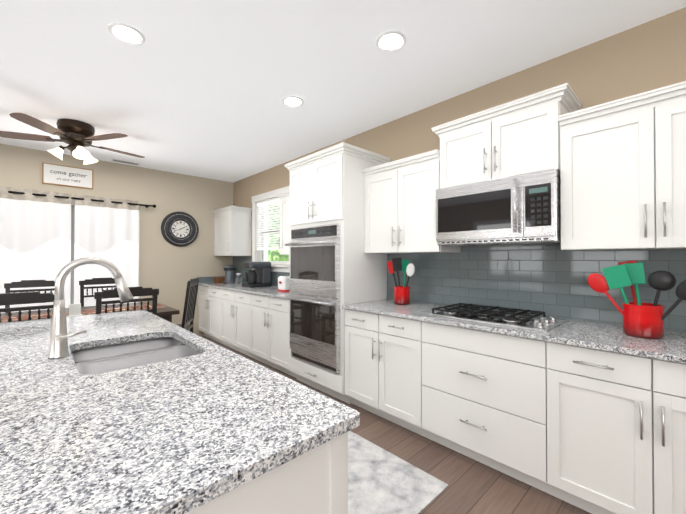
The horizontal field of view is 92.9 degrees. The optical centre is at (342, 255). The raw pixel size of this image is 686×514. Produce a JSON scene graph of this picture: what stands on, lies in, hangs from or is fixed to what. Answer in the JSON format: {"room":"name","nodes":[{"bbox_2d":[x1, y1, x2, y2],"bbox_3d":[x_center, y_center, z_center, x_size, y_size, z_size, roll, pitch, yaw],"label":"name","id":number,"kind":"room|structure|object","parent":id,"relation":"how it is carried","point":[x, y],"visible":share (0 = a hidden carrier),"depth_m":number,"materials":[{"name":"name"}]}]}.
{"room":"kitchen","nodes":[
{"label":"kitchen","id":0,"kind":"room"},
{"bbox_2d":[0,144,232,335],"bbox_3d":[-4.328,-0.003,3.954,6.180,2.740,0.140,1,-1,-43],"label":"wall","id":1,"kind":"structure","parent":0,"point":[169,271],"depth_m":5.18,"materials":[{"name":"beige paint"}]},
{"bbox_2d":[42,162,92,188],"bbox_3d":[-3.720,-1.076,4.420,0.530,0.275,0.024,1,-1,-43],"label":"gather sign","id":2,"kind":"object","parent":1,"relation":"attached to","point":[61,175],"visible":1,"depth_m":4.40,"materials":[{"name":"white wood"}]},
{"bbox_2d":[0,186,155,312],"bbox_3d":[-3.869,0.260,4.200,2.579,2.180,0.123,1,-1,-43],"label":"curtains","id":3,"kind":"object","parent":1,"relation":"attached to","point":[35,234],"visible":0.69,"depth_m":4.34,"materials":[{"name":"fabric"}]},
{"bbox_2d":[70,199,139,303],"bbox_3d":[-3.871,0.301,4.340,1.980,2.140,0.118,1,-1,-43],"label":"window","id":4,"kind":"structure","parent":1,"relation":"in","point":[72,248],"depth_m":4.46,"materials":[{"name":"grey"}]},
{"bbox_2d":[161,211,198,246],"bbox_3d":[-2.677,-0.439,5.377,0.580,0.580,0.050,1,-1,-43],"label":"clock","id":5,"kind":"object","parent":1,"relation":"attached to","point":[179,229],"visible":1,"depth_m":5.36,"materials":[{"name":"black"}]},
{"bbox_2d":[197,276,224,282],"bbox_3d":[-2.261,0.420,5.786,0.628,0.099,0.010,1,-1,-43],"label":"backsplash","id":6,"kind":"structure","parent":1,"relation":"attached to","point":[205,279],"depth_m":5.67,"materials":[{"name":"tile"}]},
{"bbox_2d":[0,0,685,182],"bbox_3d":[-1.209,-1.436,0.648,6.460,0.060,9.250,1,-1,-43],"label":"ceiling","id":7,"kind":"structure","parent":0,"point":[201,88],"depth_m":2.37,"materials":[{"name":"white paint"}]},
{"bbox_2d":[0,113,144,163],"bbox_3d":[-2.815,-1.184,3.462,1.270,0.385,1.255,1,-1,-43],"label":"ceiling fan","id":8,"kind":"object","parent":7,"relation":"hanging from","point":[77,136],"visible":1,"depth_m":3.31,"materials":[{"name":"brown wood"}]},
{"bbox_2d":[111,159,139,164],"bbox_3d":[-3.158,-1.359,4.737,0.340,0.010,0.120,1,-1,-43],"label":"ceiling vent","id":9,"kind":"object","parent":7,"relation":"in","point":[126,162],"visible":1,"depth_m":4.74,"materials":[{"name":"white metal"}]},
{"bbox_2d":[108,22,144,44],"bbox_3d":[-1.353,-1.385,2.042,0.196,0.010,0.196,1,-1,-43],"label":"recessed light","id":10,"kind":"object","parent":7,"relation":"in","point":[125,33],"visible":1,"depth_m":2.03,"materials":[{"name":"white"}]},
{"bbox_2d":[282,96,303,106],"bbox_3d":[-0.449,-1.377,2.920,0.196,0.010,0.196,1,-1,-43],"label":"recessed light","id":11,"kind":"object","parent":7,"relation":"in","point":[292,101],"visible":1,"depth_m":2.91,"materials":[{"name":"white"}]},
{"bbox_2d":[376,30,405,51],"bbox_3d":[0.311,-1.385,2.111,0.196,0.010,0.196,1,-1,-43],"label":"recessed light","id":12,"kind":"object","parent":7,"relation":"in","point":[390,41],"visible":1,"depth_m":2.10,"materials":[{"name":"white"}]},
{"bbox_2d":[201,336,591,513],"bbox_3d":[-1.209,1.364,0.620,6.460,0.060,9.250,1,-1,-43],"label":"floor","id":13,"kind":"structure","parent":0,"point":[475,487],"depth_m":1.99,"materials":[{"name":"brown wood"}]},
{"bbox_2d":[0,292,53,322],"bbox_3d":[-2.509,0.812,2.535,0.474,1.082,0.487,1,-1,-43],"label":"chair","id":14,"kind":"object","parent":13,"relation":"on","point":[20,298],"visible":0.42,"depth_m":2.39,"materials":[{"name":"black wood"}]},
{"bbox_2d":[4,280,54,312],"bbox_3d":[-3.449,0.823,3.623,0.474,1.082,0.487,1,-1,-43],"label":"chair","id":15,"kind":"object","parent":13,"relation":"on","point":[29,283],"visible":0.31,"depth_m":3.76,"materials":[{"name":"black wood"}]},
{"bbox_2d":[1,301,179,322],"bbox_3d":[-2.725,0.973,3.303,1.680,0.775,1.050,1,-1,-43],"label":"dining table","id":16,"kind":"object","parent":13,"relation":"on","point":[166,312],"visible":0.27,"depth_m":3.48,"materials":[{"name":"brown wood"}]},
{"bbox_2d":[1,313,51,321],"bbox_3d":[-2.966,0.581,3.059,0.348,0.005,0.360,1,-1,-43],"label":"table runner","id":17,"kind":"object","parent":16,"relation":"on","point":[44,315],"depth_m":3.05,"materials":[{"name":"fabric"}]},
{"bbox_2d":[67,303,81,316],"bbox_3d":[-2.554,0.519,3.104,0.110,0.120,0.040,1,-1,-43],"label":"card","id":18,"kind":"object","parent":16,"relation":"on","point":[74,309],"visible":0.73,"depth_m":3.10,"materials":[{"name":"white"}]},
{"bbox_2d":[81,309,95,314],"bbox_3d":[-2.628,0.584,3.374,0.136,0.005,0.351,1,-1,-43],"label":"table runner","id":19,"kind":"object","parent":16,"relation":"on","point":[83,312],"depth_m":3.40,"materials":[{"name":"fabric"}]},
{"bbox_2d":[101,304,151,312],"bbox_3d":[-2.375,0.586,3.614,0.523,0.005,0.361,1,-1,-43],"label":"table runner","id":20,"kind":"object","parent":16,"relation":"on","point":[117,309],"depth_m":3.60,"materials":[{"name":"fabric"}]},
{"bbox_2d":[79,277,123,306],"bbox_3d":[-2.975,0.827,4.068,0.474,1.082,0.487,1,-1,-43],"label":"chair","id":21,"kind":"object","parent":13,"relation":"on","point":[96,281],"visible":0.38,"depth_m":4.16,"materials":[{"name":"black wood"}]},
{"bbox_2d":[94,286,158,315],"bbox_3d":[-2.021,0.816,2.994,0.474,1.082,0.487,1,-1,-43],"label":"chair","id":22,"kind":"object","parent":13,"relation":"on","point":[134,291],"visible":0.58,"depth_m":2.84,"materials":[{"name":"black wood"}]},
{"bbox_2d":[175,278,198,332],"bbox_3d":[-2.106,0.828,4.060,0.487,1.080,0.466,0,-1,-11],"label":"chair","id":23,"kind":"object","parent":13,"relation":"on","point":[190,300],"visible":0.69,"depth_m":4.09,"materials":[{"name":"black wood"}]},
{"bbox_2d":[198,286,217,341],"bbox_3d":[-1.914,0.941,5.434,0.618,0.884,0.992,1,-1,-43],"label":"base cabinet","id":24,"kind":"object","parent":13,"relation":"on","point":[207,296],"depth_m":5.26,"materials":[{"name":"white wood"}]},
{"bbox_2d":[72,334,347,513],"bbox_3d":[-1.096,0.901,1.453,0.840,0.884,2.368,1,-1,-43],"label":"kitchen island","id":25,"kind":"object","parent":13,"relation":"on","point":[317,482],"depth_m":0.83,"materials":[{"name":"white"}]},
{"bbox_2d":[0,310,359,513],"bbox_3d":[-1.195,0.448,1.370,1.136,0.044,2.430,1,-1,-43],"label":"island countertop","id":26,"kind":"structure","parent":25,"relation":"on","point":[169,435],"depth_m":0.82,"materials":[{"name":"grey stone"}]},
{"bbox_2d":[48,257,133,358],"bbox_3d":[-1.104,0.216,1.446,0.302,0.420,0.095,1,-1,-43],"label":"faucet","id":27,"kind":"object","parent":26,"relation":"on","point":[59,336],"visible":1,"depth_m":1.37,"materials":[{"name":"silver metal"}]},
{"bbox_2d":[218,290,245,354],"bbox_3d":[-1.298,0.934,4.778,0.618,0.884,1.052,1,-1,-43],"label":"base cabinet","id":28,"kind":"object","parent":13,"relation":"on","point":[231,304],"depth_m":4.63,"materials":[{"name":"white wood"}]},
{"bbox_2d":[246,294,295,377],"bbox_3d":[-0.682,0.928,4.122,0.618,0.884,0.991,1,-1,-43],"label":"base cabinet","id":29,"kind":"object","parent":13,"relation":"on","point":[254,323],"depth_m":3.89,"materials":[{"name":"white wood"}]},
{"bbox_2d":[199,282,290,297],"bbox_3d":[-1.313,0.475,4.769,0.638,0.030,2.791,1,-1,-43],"label":"countertop","id":30,"kind":"structure","parent":29,"relation":"on","point":[271,292],"depth_m":4.43,"materials":[{"name":"grey stone"}]},
{"bbox_2d":[214,277,224,282],"bbox_3d":[-2.136,0.424,5.735,0.220,0.090,0.160,1,-1,-43],"label":"bread basket","id":31,"kind":"object","parent":30,"relation":"on","point":[219,279],"visible":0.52,"depth_m":5.65,"materials":[{"name":"brown"}]},
{"bbox_2d":[222,265,236,282],"bbox_3d":[-1.952,0.316,5.620,0.230,0.305,0.176,1,-1,-43],"label":"pod coffee maker","id":32,"kind":"object","parent":30,"relation":"on","point":[229,270],"visible":0.94,"depth_m":5.55,"materials":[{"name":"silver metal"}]},
{"bbox_2d":[235,276,240,284],"bbox_3d":[-1.684,0.397,5.240,0.086,0.135,0.086,1,-1,-43],"label":"glass jar","id":33,"kind":"object","parent":30,"relation":"on","point":[237,280],"visible":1,"depth_m":5.21,"materials":[{"name":"white"}]},
{"bbox_2d":[242,262,271,287],"bbox_3d":[-1.290,0.275,4.857,0.350,0.370,0.300,1,-1,-43],"label":"drip coffee maker","id":34,"kind":"object","parent":30,"relation":"on","point":[259,275],"visible":1,"depth_m":4.78,"materials":[{"name":"grey plastic"}]},
{"bbox_2d":[278,276,289,291],"bbox_3d":[-0.695,0.359,4.235,0.295,0.191,0.180,1,-1,-43],"label":"canister","id":35,"kind":"object","parent":30,"relation":"on","point":[284,283],"visible":0.4,"depth_m":4.12,"materials":[{"name":"white ceramic"}]},
{"bbox_2d":[284,142,390,403],"bbox_3d":[-0.098,0.182,3.418,0.740,2.360,0.944,1,-1,-43],"label":"tall cabinet","id":36,"kind":"object","parent":13,"relation":"on","point":[334,267],"visible":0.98,"depth_m":3.12,"materials":[{"name":"white wood"}]},
{"bbox_2d":[345,311,409,429],"bbox_3d":[0.512,0.915,2.852,0.618,0.884,0.808,1,-1,-43],"label":"base cabinet","id":37,"kind":"object","parent":13,"relation":"on","point":[377,347],"depth_m":2.64,"materials":[{"name":"white wood"}]},
{"bbox_2d":[348,431,447,513],"bbox_3d":[-0.313,1.345,2.251,0.880,0.008,1.780,1,-1,-43],"label":"rug","id":38,"kind":"object","parent":13,"relation":"on","point":[381,480],"visible":0.23,"depth_m":1.91,"materials":[{"name":"white fabric"}]},
{"bbox_2d":[410,319,541,490],"bbox_3d":[1.060,0.909,2.269,0.618,0.884,0.912,1,-1,-43],"label":"base cabinet","id":39,"kind":"object","parent":13,"relation":"on","point":[477,395],"depth_m":2.04,"materials":[{"name":"white wood"}]},
{"bbox_2d":[542,343,685,513],"bbox_3d":[1.647,0.903,1.644,0.618,0.884,0.926,1,-1,-43],"label":"base cabinet","id":40,"kind":"object","parent":13,"relation":"on","point":[589,417],"depth_m":1.57,"materials":[{"name":"white wood"}]},
{"bbox_2d":[342,299,685,362],"bbox_3d":[1.208,0.448,2.086,0.638,0.030,2.884,1,-1,-43],"label":"countertop","id":41,"kind":"structure","parent":40,"relation":"on","point":[671,348],"depth_m":1.83,"materials":[{"name":"grey stone"}]},
{"bbox_2d":[387,258,414,304],"bbox_3d":[0.533,0.229,2.982,0.148,0.424,0.307,1,-1,-43],"label":"utensil crock","id":42,"kind":"object","parent":41,"relation":"on","point":[401,295],"visible":1,"depth_m":2.94,"materials":[{"name":"red ceramic"}]},
{"bbox_2d":[429,303,567,331],"bbox_3d":[1.062,0.408,2.279,0.480,0.052,0.760,1,-1,-43],"label":"cooktop","id":43,"kind":"object","parent":41,"relation":"in","point":[523,319],"visible":1,"depth_m":2.19,"materials":[{"name":"silver metal"}]},
{"bbox_2d":[587,260,685,338],"bbox_3d":[1.598,0.227,1.747,0.169,0.404,0.458,1,-1,-43],"label":"utensil crock","id":44,"kind":"object","parent":41,"relation":"on","point":[643,320],"visible":1,"depth_m":1.72,"materials":[{"name":"red ceramic"}]},
{"bbox_2d":[233,7,685,332],"bbox_3d":[1.094,-0.014,2.797,0.140,2.740,9.250,1,-1,-43],"label":"wall","id":45,"kind":"structure","parent":0,"point":[646,56],"depth_m":2.25,"materials":[{"name":"beige paint"}]},
{"bbox_2d":[213,206,251,255],"bbox_3d":[-1.917,-0.397,5.616,0.390,0.798,0.740,1,-1,-43],"label":"upper cabinet","id":46,"kind":"object","parent":45,"relation":"attached to","point":[232,230],"visible":0.94,"depth_m":5.43,"materials":[{"name":"white wood"}]},
{"bbox_2d":[252,186,289,271],"bbox_3d":[-1.077,-0.375,5.064,0.205,1.237,1.220,1,-1,-43],"label":"window","id":47,"kind":"structure","parent":45,"relation":"in","point":[265,230],"depth_m":5.19,"materials":[{"name":"white"}]},
{"bbox_2d":[275,190,290,254],"bbox_3d":[-0.501,-0.412,4.109,0.390,0.798,0.705,1,-1,-43],"label":"upper cabinet","id":48,"kind":"object","parent":45,"relation":"attached to","point":[285,226],"visible":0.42,"depth_m":4.14,"materials":[{"name":"white wood"}]},
{"bbox_2d":[362,149,460,253],"bbox_3d":[0.592,-0.424,2.945,0.390,0.798,0.800,1,-1,-43],"label":"upper cabinet","id":49,"kind":"object","parent":45,"relation":"attached to","point":[399,205],"visible":0.9,"depth_m":2.79,"materials":[{"name":"white wood"}]},
{"bbox_2d":[233,244,685,332],"bbox_3d":[0.200,0.191,3.636,0.009,0.514,6.518,1,-1,-43],"label":"tile backsplash","id":50,"kind":"structure","parent":45,"relation":"attached to","point":[549,280],"depth_m":2.36,"materials":[{"name":"grey tile"}]},
{"bbox_2d":[431,83,581,187],"bbox_3d":[1.142,-0.762,2.363,0.390,0.492,0.904,1,-1,-43],"label":"upper cabinet","id":51,"kind":"object","parent":45,"relation":"attached to","point":[518,136],"visible":0.79,"depth_m":2.19,"materials":[{"name":"white wood"}]},
{"bbox_2d":[436,168,560,245],"bbox_3d":[1.113,-0.298,2.331,0.471,0.431,0.792,1,-1,-43],"label":"microwave","id":52,"kind":"object","parent":51,"relation":"attached to","point":[523,209],"visible":0.98,"depth_m":2.14,"materials":[{"name":"silver metal"}]},
{"bbox_2d":[558,81,685,250],"bbox_3d":[1.719,-0.436,1.746,0.390,0.798,0.879,1,-1,-43],"label":"upper cabinet","id":53,"kind":"object","parent":45,"relation":"attached to","point":[622,173],"visible":1,"depth_m":1.74,"materials":[{"name":"white wood"}]}
]}

